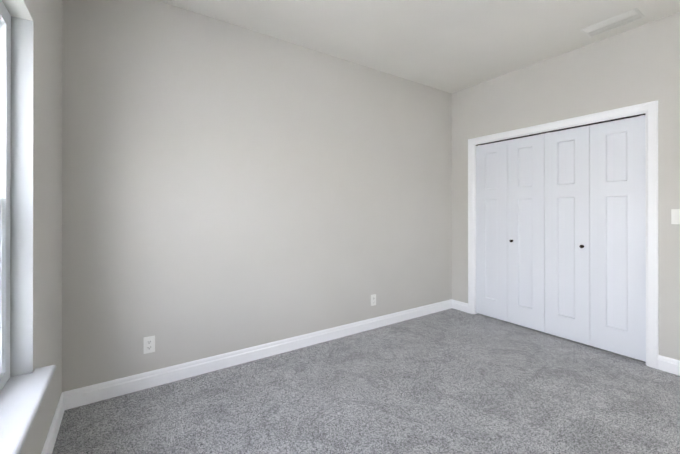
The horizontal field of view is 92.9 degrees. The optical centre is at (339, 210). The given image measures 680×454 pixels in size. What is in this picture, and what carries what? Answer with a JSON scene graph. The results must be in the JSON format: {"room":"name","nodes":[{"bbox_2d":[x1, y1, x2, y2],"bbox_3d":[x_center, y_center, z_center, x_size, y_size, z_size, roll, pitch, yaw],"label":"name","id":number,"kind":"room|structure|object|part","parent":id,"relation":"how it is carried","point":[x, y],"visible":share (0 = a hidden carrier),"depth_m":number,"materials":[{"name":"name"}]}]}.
{"room":"empty bedroom","nodes":[
{"label":"empty bedroom","id":0,"kind":"room"},
{"bbox_2d":[2,0,61,453],"bbox_3d":[-0.871,-0.128,0.553,0.200,2.740,3.390,0,0,-34],"label":"wall","id":1,"kind":"structure","parent":0,"point":[46,15],"depth_m":1.61,"materials":[{"name":"grey paint"}]},
{"bbox_2d":[0,0,10,390],"bbox_3d":[-0.880,-0.057,0.547,0.085,1.484,1.823,0,0,-34],"label":"window","id":2,"kind":"structure","parent":1,"relation":"in","point":[5,92],"depth_m":1.28,"materials":[{"name":"white plastic"}]},
{"bbox_3d":[-1.126,0.295,0.939,0.036,0.686,0.770,0,0,-34],"label":"sash frame","id":3,"kind":"part","parent":2,"relation":"part of","materials":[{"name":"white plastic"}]},
{"bbox_2d":[2,0,33,21],"bbox_3d":[-0.817,-0.801,0.591,0.068,0.004,1.831,0,0,-34],"label":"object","id":4,"kind":"object","parent":1,"relation":"attached to","point":[17,8],"visible":1,"depth_m":1.29,"materials":[{"name":"paint"}]},
{"bbox_2d":[10,16,33,376],"bbox_3d":[-0.817,-0.057,0.590,0.068,1.484,1.831,0,0,-34],"label":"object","id":5,"kind":"object","parent":1,"relation":"attached to","point":[21,306],"visible":1,"depth_m":1.35,"materials":[{"name":"paint"}]},
{"bbox_2d":[0,365,55,453],"bbox_3d":[-0.842,0.699,0.571,0.270,0.028,1.911,0,0,-34],"label":"window sill","id":6,"kind":"structure","parent":1,"relation":"attached to","point":[21,398],"depth_m":1.14,"materials":[{"name":"paint"}]},
{"bbox_2d":[41,391,68,453],"bbox_3d":[-0.781,1.187,0.611,0.016,0.110,3.330,0,0,-34],"label":"baseboard","id":7,"kind":"structure","parent":1,"relation":"attached to","point":[63,404],"depth_m":1.78,"materials":[{"name":"white paint"}]},
{"bbox_2d":[62,0,451,391],"bbox_3d":[-0.207,-0.124,3.159,4.206,2.740,0.200,0,0,-34],"label":"wall","id":8,"kind":"structure","parent":0,"point":[227,187],"depth_m":2.57,"materials":[{"name":"grey paint"}]},
{"bbox_2d":[143,336,154,353],"bbox_3d":[-1.340,0.947,2.273,0.070,0.115,0.007,0,0,-34],"label":"electrical outlet","id":9,"kind":"object","parent":8,"relation":"attached to","point":[148,344],"visible":1,"depth_m":2.27,"materials":[{"name":"white plastic"}]},
{"bbox_2d":[69,299,456,408],"bbox_3d":[-0.147,1.191,3.067,3.806,0.110,0.016,0,0,-34],"label":"baseboard","id":10,"kind":"structure","parent":8,"relation":"attached to","point":[77,397],"depth_m":2.57,"materials":[{"name":"white paint"}]},
{"bbox_2d":[371,294,375,305],"bbox_3d":[0.354,0.949,3.409,0.070,0.115,0.007,0,0,-34],"label":"electrical outlet","id":11,"kind":"object","parent":8,"relation":"attached to","point":[373,300],"visible":1,"depth_m":3.41,"materials":[{"name":"white plastic"}]},
{"bbox_2d":[52,308,679,453],"bbox_3d":[1.166,1.304,1.917,5.106,0.120,3.790,0,0,-34],"label":"floor","id":12,"kind":"structure","parent":0,"point":[451,381],"depth_m":2.08,"materials":[{"name":"carpet"}]},
{"bbox_2d":[158,0,679,92],"bbox_3d":[1.166,-1.571,1.922,5.106,0.150,3.790,0,0,-34],"label":"ceiling","id":13,"kind":"structure","parent":0,"point":[451,46],"depth_m":2.66,"materials":[{"name":"paint"}]},
{"bbox_2d":[580,8,644,37],"bbox_3d":[2.177,-1.491,2.593,0.205,0.009,0.356,0,0,-34],"label":"ceiling vent","id":14,"kind":"object","parent":13,"relation":"in","point":[624,18],"visible":1,"depth_m":2.58,"materials":[{"name":"white metal"}]},
{"bbox_2d":[452,12,679,359],"bbox_3d":[2.421,-0.124,2.760,0.115,2.740,3.390,0,0,-34],"label":"wall","id":15,"kind":"structure","parent":0,"point":[637,65],"depth_m":2.84,"materials":[{"name":"grey paint"}]},
{"bbox_2d":[476,141,506,320],"bbox_3d":[1.752,0.231,3.731,0.034,1.998,0.376,0,0,-34],"label":"closet door leaf","id":16,"kind":"structure","parent":15,"relation":"in","point":[491,229],"depth_m":3.72,"materials":[{"name":"white paint"}]},
{"bbox_2d":[507,134,544,331],"bbox_3d":[1.963,0.231,3.416,0.034,1.998,0.376,0,0,-34],"label":"closet door leaf","id":17,"kind":"structure","parent":15,"relation":"in","point":[526,231],"depth_m":3.40,"materials":[{"name":"white paint"}]},
{"bbox_2d":[476,114,644,145],"bbox_3d":[2.070,-0.779,3.261,0.034,0.009,1.526,0,0,-34],"label":"track","id":18,"kind":"object","parent":15,"relation":"attached to","point":[565,128],"visible":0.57,"depth_m":3.07,"materials":[{"name":"black metal"}]},
{"bbox_2d":[468,100,658,368],"bbox_3d":[2.081,0.222,3.267,0.115,2.049,1.564,0,0,-34],"label":"door frame","id":19,"kind":"structure","parent":15,"relation":"attached to","point":[475,188],"depth_m":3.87,"materials":[{"name":"white paint"}]},
{"bbox_2d":[545,125,589,344],"bbox_3d":[2.175,0.230,3.101,0.034,1.998,0.376,0,0,-34],"label":"closet door leaf","id":20,"kind":"structure","parent":15,"relation":"in","point":[567,232],"depth_m":3.08,"materials":[{"name":"white paint"}]},
{"bbox_2d":[590,115,645,361],"bbox_3d":[2.386,0.230,2.786,0.034,1.998,0.376,0,0,-34],"label":"closet door leaf","id":21,"kind":"structure","parent":15,"relation":"in","point":[617,236],"depth_m":2.77,"materials":[{"name":"white paint"}]},
{"bbox_2d":[658,355,679,375],"bbox_3d":[2.893,1.189,1.936,0.016,0.110,1.437,0,0,-34],"label":"baseboard","id":22,"kind":"structure","parent":15,"relation":"attached to","point":[666,364],"depth_m":2.48,"materials":[{"name":"white paint"}]},
{"bbox_2d":[671,209,679,223],"bbox_3d":[2.554,0.050,2.446,0.014,0.115,0.070,0,0,-34],"label":"light switch","id":23,"kind":"object","parent":15,"relation":"attached to","point":[675,216],"visible":1,"depth_m":2.46,"materials":[{"name":"white plastic"}]}
]}

